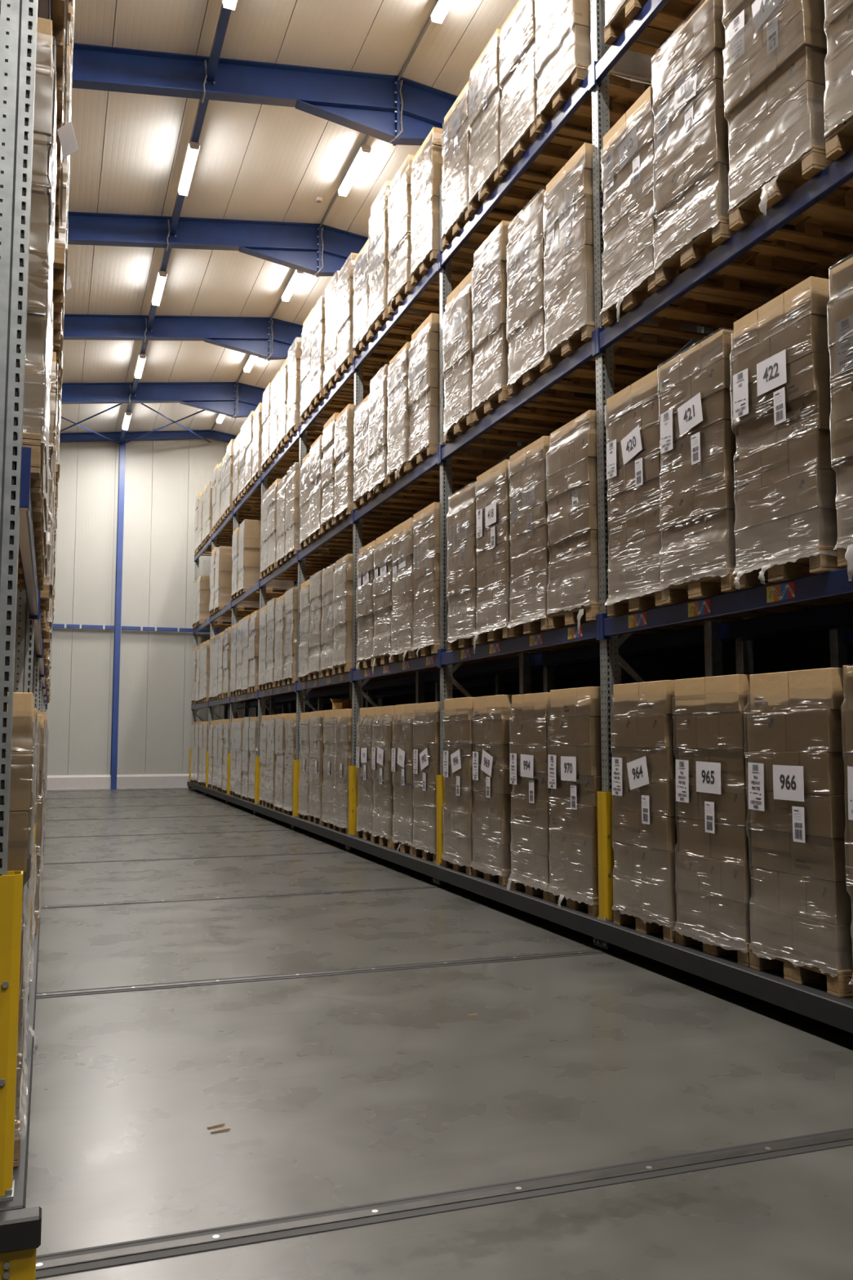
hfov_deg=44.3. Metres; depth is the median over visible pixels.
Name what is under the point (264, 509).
load
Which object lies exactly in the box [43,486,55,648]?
load
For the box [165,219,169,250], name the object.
loose cable
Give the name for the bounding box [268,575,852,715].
wall
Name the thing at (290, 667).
load
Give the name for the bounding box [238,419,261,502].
load
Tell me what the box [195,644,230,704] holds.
load
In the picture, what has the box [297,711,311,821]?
load
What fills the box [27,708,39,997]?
load
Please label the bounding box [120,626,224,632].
wall rail
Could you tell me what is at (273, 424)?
load
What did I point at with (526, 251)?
load
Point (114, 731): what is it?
steel column
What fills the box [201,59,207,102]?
loose cable
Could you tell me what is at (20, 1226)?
rack
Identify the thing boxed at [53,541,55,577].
load
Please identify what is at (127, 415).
strip light
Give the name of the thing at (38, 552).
load
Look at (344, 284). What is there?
load
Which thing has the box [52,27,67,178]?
load
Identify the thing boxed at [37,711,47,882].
load
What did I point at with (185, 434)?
rafter
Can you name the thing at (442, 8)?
strip light
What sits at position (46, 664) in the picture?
load
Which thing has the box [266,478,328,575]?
load
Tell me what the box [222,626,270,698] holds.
load
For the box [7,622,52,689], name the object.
load
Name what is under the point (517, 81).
load
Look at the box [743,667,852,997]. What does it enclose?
load
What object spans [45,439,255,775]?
wall
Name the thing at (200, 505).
load
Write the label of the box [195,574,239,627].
load
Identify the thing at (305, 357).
load
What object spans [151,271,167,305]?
strip light
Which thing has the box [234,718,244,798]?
load
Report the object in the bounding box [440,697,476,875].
load
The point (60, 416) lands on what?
rod
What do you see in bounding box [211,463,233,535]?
load
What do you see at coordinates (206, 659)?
load
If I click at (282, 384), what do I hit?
load
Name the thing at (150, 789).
rail
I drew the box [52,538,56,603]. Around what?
load
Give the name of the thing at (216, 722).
load
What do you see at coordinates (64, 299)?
load
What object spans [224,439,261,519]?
load
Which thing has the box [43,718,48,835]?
load
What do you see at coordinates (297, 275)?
strip light
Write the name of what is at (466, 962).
rail
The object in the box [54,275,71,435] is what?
load
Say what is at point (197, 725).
load
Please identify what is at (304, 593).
load
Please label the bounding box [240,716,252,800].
load
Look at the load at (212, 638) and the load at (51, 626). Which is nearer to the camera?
the load at (51, 626)
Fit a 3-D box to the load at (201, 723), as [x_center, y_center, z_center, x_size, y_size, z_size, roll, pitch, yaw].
[-5.999,3.303,30.616,1.246,1.841,0.847,2,-6,-20]
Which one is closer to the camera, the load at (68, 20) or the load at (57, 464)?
the load at (68, 20)
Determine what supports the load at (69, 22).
on the rack at (20, 1226)
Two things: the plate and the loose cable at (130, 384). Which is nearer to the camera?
the loose cable at (130, 384)
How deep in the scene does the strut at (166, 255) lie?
21.20 m
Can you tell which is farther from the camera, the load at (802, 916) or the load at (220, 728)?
the load at (220, 728)
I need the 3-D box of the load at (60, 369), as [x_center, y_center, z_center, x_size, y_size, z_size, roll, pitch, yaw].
[-4.079,-3.289,9.903,1.243,1.766,0.841,2,-6,-20]
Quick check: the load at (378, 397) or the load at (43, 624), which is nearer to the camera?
the load at (43, 624)
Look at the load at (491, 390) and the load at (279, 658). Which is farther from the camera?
the load at (279, 658)
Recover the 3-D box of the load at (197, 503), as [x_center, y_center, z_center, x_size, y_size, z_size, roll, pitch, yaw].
[-6.577,-3.592,32.728,1.236,1.845,0.821,2,-5,-19]
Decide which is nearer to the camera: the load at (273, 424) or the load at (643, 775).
the load at (643, 775)
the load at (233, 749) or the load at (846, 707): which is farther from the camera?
the load at (233, 749)
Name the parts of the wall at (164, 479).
wall panel, wall panel, wall panel, wall panel, wall panel, wall panel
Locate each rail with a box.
[35,944,702,999]
[35,1127,852,1279]
[40,884,457,908]
[43,850,364,864]
[44,829,304,838]
[45,814,265,821]
[50,804,224,808]
[51,622,114,629]
[54,789,173,791]
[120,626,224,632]
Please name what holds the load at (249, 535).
on the rack at (813, 1001)
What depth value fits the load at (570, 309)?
9.06 m
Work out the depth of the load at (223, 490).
27.49 m
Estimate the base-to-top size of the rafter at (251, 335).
1.308 m
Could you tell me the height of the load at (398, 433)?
1.734 m
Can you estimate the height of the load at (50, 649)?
1.739 m
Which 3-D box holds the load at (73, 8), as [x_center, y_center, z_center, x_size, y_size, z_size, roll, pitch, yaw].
[-4.075,-5.630,10.138,1.243,1.830,0.832,2,-5,-20]
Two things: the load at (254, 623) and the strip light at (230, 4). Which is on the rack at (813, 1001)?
the load at (254, 623)
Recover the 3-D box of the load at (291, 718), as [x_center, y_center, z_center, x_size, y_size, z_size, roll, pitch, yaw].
[-1.968,2.289,19.419,1.242,1.841,0.844,2,-6,-20]
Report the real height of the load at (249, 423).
1.703 m
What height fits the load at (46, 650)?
1.739 m
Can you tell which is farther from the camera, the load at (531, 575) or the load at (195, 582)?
the load at (195, 582)
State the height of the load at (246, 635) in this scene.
1.739 m
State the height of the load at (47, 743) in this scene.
1.679 m
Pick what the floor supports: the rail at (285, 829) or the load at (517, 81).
the rail at (285, 829)
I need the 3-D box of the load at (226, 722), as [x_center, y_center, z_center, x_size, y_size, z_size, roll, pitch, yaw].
[-4.467,2.921,26.393,1.242,1.839,0.844,2,-5,-20]
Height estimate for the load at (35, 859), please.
1.599 m
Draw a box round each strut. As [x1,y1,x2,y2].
[119,403,132,441]
[131,340,148,394]
[146,248,171,329]
[168,98,208,235]
[206,2,231,81]
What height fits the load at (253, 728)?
1.833 m
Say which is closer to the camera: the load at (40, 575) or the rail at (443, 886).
the load at (40, 575)
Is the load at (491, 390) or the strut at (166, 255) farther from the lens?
the strut at (166, 255)
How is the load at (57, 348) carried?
on the rack at (20, 1226)
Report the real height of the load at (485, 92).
1.674 m
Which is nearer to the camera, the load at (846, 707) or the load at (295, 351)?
the load at (846, 707)
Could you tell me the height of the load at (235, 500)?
1.665 m
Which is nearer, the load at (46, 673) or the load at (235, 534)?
the load at (46, 673)
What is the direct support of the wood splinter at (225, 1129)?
on the floor
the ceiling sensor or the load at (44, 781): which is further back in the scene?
the ceiling sensor
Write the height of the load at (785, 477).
1.757 m
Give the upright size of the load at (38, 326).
1.739 m
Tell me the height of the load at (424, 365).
1.729 m
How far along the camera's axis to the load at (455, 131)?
11.79 m
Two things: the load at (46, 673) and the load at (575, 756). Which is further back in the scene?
the load at (46, 673)
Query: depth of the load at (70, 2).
8.18 m
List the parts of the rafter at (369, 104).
splice plate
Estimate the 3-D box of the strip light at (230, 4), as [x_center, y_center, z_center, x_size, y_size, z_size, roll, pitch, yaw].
[-2.271,-8.230,12.696,0.176,0.190,1.524,2,-5,-20]
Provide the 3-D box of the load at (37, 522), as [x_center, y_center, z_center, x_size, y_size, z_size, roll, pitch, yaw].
[-2.332,-1.336,4.743,1.282,1.814,0.844,2,-5,-19]
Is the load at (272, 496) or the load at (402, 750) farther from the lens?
the load at (272, 496)
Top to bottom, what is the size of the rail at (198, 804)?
0.007 m
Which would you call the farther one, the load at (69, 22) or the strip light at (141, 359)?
the strip light at (141, 359)
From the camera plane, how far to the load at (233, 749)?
25.06 m
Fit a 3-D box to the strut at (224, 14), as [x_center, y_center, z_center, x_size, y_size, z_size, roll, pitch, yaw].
[-2.293,-8.299,12.764,0.110,0.110,4.890,2,-5,-20]
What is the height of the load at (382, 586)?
1.866 m
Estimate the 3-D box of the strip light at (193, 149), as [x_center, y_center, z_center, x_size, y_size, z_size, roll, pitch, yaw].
[-3.935,-7.811,17.318,0.176,0.190,1.524,2,-5,-20]
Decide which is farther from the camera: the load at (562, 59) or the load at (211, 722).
the load at (211, 722)
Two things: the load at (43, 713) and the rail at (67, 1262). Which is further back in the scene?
the load at (43, 713)
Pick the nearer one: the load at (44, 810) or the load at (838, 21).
the load at (838, 21)
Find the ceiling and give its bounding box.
[59,0,518,435]
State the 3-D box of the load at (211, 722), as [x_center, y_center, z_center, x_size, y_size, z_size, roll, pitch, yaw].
[-5.329,3.135,28.744,1.240,1.838,0.824,2,-5,-19]
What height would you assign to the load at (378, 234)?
1.959 m
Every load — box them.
[1,692,37,1167]
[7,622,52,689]
[7,626,52,691]
[8,538,53,663]
[8,557,53,675]
[8,653,49,668]
[9,444,55,639]
[9,472,51,631]
[10,351,57,610]
[10,471,50,622]
[11,302,53,590]
[12,264,53,572]
[13,220,54,548]
[16,15,78,517]
[18,737,35,1058]
[22,718,35,1001]
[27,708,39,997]
[31,0,68,101]
[31,715,39,942]
[33,715,45,933]
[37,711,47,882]
[39,725,44,902]
[40,732,47,861]
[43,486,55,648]
[43,648,48,659]
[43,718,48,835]
[44,564,53,671]
[44,725,48,819]
[44,742,48,804]
[45,599,52,685]
[46,637,52,698]
[51,156,67,343]
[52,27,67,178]
[52,44,71,307]
[52,307,62,376]
[52,533,56,599]
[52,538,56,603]
[53,352,62,485]
[53,423,58,453]
[53,448,58,504]
[53,502,57,535]
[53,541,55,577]
[54,29,65,238]
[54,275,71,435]
[54,409,61,515]
[55,363,62,402]
[61,298,64,340]
[66,22,70,44]
[67,0,72,21]
[67,20,70,45]
[68,0,75,111]
[190,722,195,782]
[191,578,226,630]
[191,646,230,705]
[193,721,199,784]
[194,492,211,555]
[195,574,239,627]
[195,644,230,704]
[197,493,231,551]
[197,720,208,785]
[198,641,239,703]
[201,484,232,546]
[201,721,208,786]
[202,640,244,702]
[204,480,232,542]
[207,720,214,789]
[208,546,248,617]
[208,635,254,701]
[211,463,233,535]
[212,720,218,790]
[213,546,259,614]
[213,633,257,700]
[215,462,239,529]
[216,719,223,792]
[217,631,257,699]
[219,453,261,524]
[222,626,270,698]
[222,719,230,793]
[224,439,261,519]
[229,622,279,697]
[229,718,236,795]
[231,432,261,509]
[231,526,279,601]
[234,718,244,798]
[235,617,288,696]
[237,519,294,597]
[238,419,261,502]
[240,614,296,694]
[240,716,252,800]
[244,410,273,493]
[247,716,258,803]
[248,609,296,693]
[251,402,286,485]
[257,604,318,691]
[258,715,267,806]
[260,487,317,581]
[261,382,294,473]
[265,597,328,689]
[265,715,276,809]
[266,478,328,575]
[269,369,299,464]
[273,594,338,688]
[273,713,285,813]
[275,475,338,569]
[276,357,313,454]
[282,713,297,815]
[283,586,349,686]
[284,462,351,563]
[285,337,327,443]
[297,578,372,683]
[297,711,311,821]
[299,308,339,426]
[299,452,367,553]
[307,570,386,680]
[308,434,382,546]
[308,711,324,825]
[309,296,368,413]
[320,412,397,537]
[320,564,401,678]
[320,709,337,827]
[323,271,369,399]
[332,553,415,675]
[332,708,353,834]
[333,404,413,528]
[335,252,389,383]
[352,238,404,362]
[352,393,439,514]
[355,540,439,671]
[355,706,375,841]
[367,364,462,502]
[368,180,439,343]
[371,705,395,848]
[372,528,471,667]
[386,153,452,319]
[386,342,486,490]
[389,517,495,664]
[391,703,416,855]
[408,312,517,476]
[409,126,480,291]
[410,502,519,660]
[412,702,439,862]
[440,81,513,253]
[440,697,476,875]
[442,270,561,450]
[445,482,573,653]
[466,28,547,222]
[470,694,514,885]
[471,220,598,431]
[473,459,601,647]
[497,0,592,183]
[506,189,646,406]
[506,435,657,639]
[508,692,553,901]
[534,0,660,140]
[542,142,697,380]
[546,409,704,633]
[546,686,604,915]
[599,85,773,340]
[604,0,706,56]
[604,368,794,622]
[610,680,702,942]
[651,0,852,303]
[657,328,852,611]
[671,674,781,966]
[722,0,852,253]
[729,275,852,595]
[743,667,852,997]
[823,0,852,160]
[826,257,852,567]
[840,665,852,985]
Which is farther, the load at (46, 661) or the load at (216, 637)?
the load at (216, 637)
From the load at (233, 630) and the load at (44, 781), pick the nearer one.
the load at (44, 781)
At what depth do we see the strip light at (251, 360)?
27.67 m
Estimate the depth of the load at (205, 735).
29.58 m
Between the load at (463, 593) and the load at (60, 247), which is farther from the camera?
the load at (463, 593)
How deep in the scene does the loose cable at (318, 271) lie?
20.53 m
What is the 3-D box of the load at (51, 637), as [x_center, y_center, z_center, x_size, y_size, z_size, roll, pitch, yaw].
[-10.061,0.574,26.253,1.239,1.739,0.838,2,-5,-19]
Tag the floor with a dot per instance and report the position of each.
(335, 1091)
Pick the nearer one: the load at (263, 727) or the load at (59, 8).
the load at (59, 8)
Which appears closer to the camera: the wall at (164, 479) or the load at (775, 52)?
the load at (775, 52)
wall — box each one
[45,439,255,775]
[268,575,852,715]
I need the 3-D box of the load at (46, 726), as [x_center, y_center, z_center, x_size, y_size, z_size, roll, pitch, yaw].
[-7.285,2.269,18.301,1.239,1.679,0.838,2,-6,-20]
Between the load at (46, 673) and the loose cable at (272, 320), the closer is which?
the load at (46, 673)
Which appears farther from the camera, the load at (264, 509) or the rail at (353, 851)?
the load at (264, 509)
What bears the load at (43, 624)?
on the rack at (20, 1226)
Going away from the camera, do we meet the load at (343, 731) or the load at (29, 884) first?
the load at (29, 884)
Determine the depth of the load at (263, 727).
21.60 m
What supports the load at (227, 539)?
on the rack at (813, 1001)
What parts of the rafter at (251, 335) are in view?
splice plate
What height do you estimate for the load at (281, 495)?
1.679 m
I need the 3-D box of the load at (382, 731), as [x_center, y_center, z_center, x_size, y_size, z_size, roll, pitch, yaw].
[-0.042,1.812,14.081,1.248,1.828,0.824,2,-5,-19]
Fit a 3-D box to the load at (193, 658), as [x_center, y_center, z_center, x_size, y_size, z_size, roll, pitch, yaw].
[-6.573,1.119,32.300,1.234,1.746,0.819,2,-5,-20]
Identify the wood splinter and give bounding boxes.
[207,1123,225,1128]
[210,1128,230,1133]
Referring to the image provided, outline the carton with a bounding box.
[330,698,351,709]
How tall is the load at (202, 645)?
1.748 m
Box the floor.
[25,787,852,1279]
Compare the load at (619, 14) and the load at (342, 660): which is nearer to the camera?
the load at (619, 14)
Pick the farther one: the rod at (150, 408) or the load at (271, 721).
the rod at (150, 408)
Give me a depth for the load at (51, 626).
21.90 m
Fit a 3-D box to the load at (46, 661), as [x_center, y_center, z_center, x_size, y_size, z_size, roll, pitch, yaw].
[-5.366,-0.611,13.163,1.240,1.739,0.824,2,-6,-20]
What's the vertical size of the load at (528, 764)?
1.942 m
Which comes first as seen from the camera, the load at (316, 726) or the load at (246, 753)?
the load at (316, 726)
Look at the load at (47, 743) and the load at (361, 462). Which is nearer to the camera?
the load at (361, 462)
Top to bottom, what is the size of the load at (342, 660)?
1.764 m
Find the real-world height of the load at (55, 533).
1.695 m
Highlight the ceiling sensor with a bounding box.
[315,195,322,203]
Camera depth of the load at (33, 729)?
5.40 m
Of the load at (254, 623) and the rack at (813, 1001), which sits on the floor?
the rack at (813, 1001)
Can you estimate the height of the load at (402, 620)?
1.817 m
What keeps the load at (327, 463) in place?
on the rack at (813, 1001)
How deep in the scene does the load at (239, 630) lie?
24.37 m
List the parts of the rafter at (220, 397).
splice plate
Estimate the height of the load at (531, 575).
1.757 m
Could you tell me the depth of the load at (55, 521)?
16.92 m
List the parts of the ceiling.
panel, panel, panel, panel, panel, panel, panel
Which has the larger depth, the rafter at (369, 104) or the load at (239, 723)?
the load at (239, 723)
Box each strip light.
[122,411,131,430]
[134,353,146,377]
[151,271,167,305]
[177,141,199,195]
[216,413,225,422]
[222,0,237,9]
[243,355,257,372]
[281,270,303,301]
[337,144,371,195]
[430,0,453,23]
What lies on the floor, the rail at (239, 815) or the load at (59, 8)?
the rail at (239, 815)
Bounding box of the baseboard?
[46,773,189,790]
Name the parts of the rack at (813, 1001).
foot plate, deck rail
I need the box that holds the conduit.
[210,17,431,431]
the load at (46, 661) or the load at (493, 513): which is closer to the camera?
the load at (493, 513)
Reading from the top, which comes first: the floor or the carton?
the carton
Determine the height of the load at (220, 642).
1.724 m
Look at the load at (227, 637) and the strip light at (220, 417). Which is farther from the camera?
the strip light at (220, 417)
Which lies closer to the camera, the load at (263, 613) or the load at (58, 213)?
the load at (58, 213)
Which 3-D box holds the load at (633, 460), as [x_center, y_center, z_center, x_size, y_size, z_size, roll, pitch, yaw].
[2.121,-1.071,8.148,1.243,1.751,0.841,2,-5,-19]
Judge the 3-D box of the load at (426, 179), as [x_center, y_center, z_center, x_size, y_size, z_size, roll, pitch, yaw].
[0.503,-5.273,13.015,1.239,1.639,0.837,2,-5,-20]
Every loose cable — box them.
[128,384,131,404]
[143,317,146,342]
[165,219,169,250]
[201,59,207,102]
[264,320,273,359]
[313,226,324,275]
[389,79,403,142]
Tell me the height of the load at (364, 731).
1.832 m
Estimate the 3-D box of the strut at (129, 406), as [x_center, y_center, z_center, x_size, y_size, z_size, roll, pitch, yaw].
[-8.949,-6.625,31.251,0.110,0.110,4.890,2,-5,-20]
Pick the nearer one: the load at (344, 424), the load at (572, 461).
the load at (572, 461)
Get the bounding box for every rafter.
[59,430,236,443]
[61,382,265,418]
[63,314,302,360]
[67,211,368,277]
[70,43,457,146]
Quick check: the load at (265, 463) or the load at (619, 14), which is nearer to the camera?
the load at (619, 14)
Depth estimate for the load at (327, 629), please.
16.66 m
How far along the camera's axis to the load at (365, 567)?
14.68 m
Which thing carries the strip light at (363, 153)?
hanging from the ceiling
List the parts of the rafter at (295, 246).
splice plate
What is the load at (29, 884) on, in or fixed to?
on the rack at (20, 1226)
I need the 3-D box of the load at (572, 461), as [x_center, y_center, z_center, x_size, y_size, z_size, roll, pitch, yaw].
[1.746,-0.935,9.122,1.283,1.859,0.833,2,-5,-20]
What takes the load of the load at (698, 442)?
on the rack at (813, 1001)
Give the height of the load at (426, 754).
1.828 m
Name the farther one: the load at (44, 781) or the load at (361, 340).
the load at (361, 340)
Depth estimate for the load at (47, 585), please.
7.27 m
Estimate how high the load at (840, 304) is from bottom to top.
1.824 m
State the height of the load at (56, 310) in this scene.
1.628 m
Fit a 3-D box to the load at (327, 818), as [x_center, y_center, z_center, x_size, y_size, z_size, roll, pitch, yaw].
[-0.983,2.045,16.737,1.242,1.844,0.844,2,-5,-20]
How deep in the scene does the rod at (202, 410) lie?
32.10 m
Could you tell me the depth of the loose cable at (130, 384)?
28.79 m
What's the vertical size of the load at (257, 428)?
1.643 m
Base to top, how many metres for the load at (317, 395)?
1.754 m
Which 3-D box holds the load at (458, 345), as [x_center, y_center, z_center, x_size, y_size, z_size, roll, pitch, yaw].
[0.869,-3.048,11.725,1.282,1.764,0.824,2,-6,-20]
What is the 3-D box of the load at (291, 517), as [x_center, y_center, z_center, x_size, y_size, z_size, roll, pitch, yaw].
[-1.980,-2.378,19.751,1.244,1.728,0.841,2,-6,-20]
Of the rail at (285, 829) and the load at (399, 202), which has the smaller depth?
the load at (399, 202)
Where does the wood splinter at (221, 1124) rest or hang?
on the floor
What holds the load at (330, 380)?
on the rack at (813, 1001)
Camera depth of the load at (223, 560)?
27.82 m
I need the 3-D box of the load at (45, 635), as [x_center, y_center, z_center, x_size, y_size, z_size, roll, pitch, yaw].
[-4.105,-0.925,9.693,1.246,1.739,0.847,2,-5,-20]
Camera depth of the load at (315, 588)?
17.38 m
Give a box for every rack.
[0,0,50,1279]
[186,0,852,1033]
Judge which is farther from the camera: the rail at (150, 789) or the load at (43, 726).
the rail at (150, 789)
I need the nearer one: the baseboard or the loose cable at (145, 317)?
the loose cable at (145, 317)
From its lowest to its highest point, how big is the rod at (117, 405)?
0.389 m
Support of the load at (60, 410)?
on the rack at (20, 1226)
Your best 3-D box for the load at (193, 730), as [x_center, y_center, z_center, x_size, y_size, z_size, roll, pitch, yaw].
[-6.582,3.454,32.214,1.246,1.829,0.847,2,-5,-20]
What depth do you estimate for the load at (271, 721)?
20.77 m
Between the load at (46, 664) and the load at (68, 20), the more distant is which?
the load at (46, 664)
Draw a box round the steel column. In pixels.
[110,440,125,789]
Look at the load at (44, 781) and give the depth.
11.39 m
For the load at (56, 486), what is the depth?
14.56 m
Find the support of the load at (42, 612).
on the rack at (20, 1226)
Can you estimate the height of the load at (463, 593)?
1.722 m
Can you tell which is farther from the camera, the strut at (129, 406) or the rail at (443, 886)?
the strut at (129, 406)
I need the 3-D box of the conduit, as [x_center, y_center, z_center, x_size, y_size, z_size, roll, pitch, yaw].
[0.164,-8.698,14.340,0.036,0.036,42.900,2,-5,-20]
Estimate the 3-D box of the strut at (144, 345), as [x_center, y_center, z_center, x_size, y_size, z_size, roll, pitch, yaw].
[-7.285,-7.043,26.629,0.110,0.110,4.890,2,-5,-20]
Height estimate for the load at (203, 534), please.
1.706 m
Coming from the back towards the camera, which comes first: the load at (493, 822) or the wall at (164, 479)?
the wall at (164, 479)
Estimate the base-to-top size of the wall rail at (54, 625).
0.160 m
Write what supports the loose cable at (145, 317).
hanging from the rafter at (251, 335)
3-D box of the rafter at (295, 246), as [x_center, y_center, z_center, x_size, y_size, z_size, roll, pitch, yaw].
[-4.172,-7.592,19.911,8.570,1.308,0.220,2,-5,-20]
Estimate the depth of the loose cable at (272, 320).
25.15 m
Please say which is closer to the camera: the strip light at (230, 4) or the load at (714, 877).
the load at (714, 877)
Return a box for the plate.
[231,383,238,417]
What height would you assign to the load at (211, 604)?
1.816 m
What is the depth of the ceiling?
17.93 m
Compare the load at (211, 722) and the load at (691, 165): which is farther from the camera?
the load at (211, 722)
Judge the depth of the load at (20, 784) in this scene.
3.67 m
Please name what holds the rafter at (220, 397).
attached to the ceiling
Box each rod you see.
[59,403,123,432]
[60,416,120,444]
[121,409,205,444]
[140,403,210,443]
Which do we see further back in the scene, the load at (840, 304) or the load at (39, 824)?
the load at (39, 824)
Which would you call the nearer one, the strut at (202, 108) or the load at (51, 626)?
the strut at (202, 108)
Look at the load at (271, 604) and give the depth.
20.83 m
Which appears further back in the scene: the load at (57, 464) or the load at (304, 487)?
the load at (304, 487)
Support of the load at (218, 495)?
on the rack at (813, 1001)
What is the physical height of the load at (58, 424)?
1.868 m
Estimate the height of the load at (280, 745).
1.849 m
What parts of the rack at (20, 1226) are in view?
foot plate, plate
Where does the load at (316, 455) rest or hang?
on the rack at (813, 1001)
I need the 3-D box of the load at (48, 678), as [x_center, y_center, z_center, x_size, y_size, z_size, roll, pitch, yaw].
[-7.589,-0.053,19.328,1.247,1.739,0.847,2,-5,-19]
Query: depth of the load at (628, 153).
8.18 m

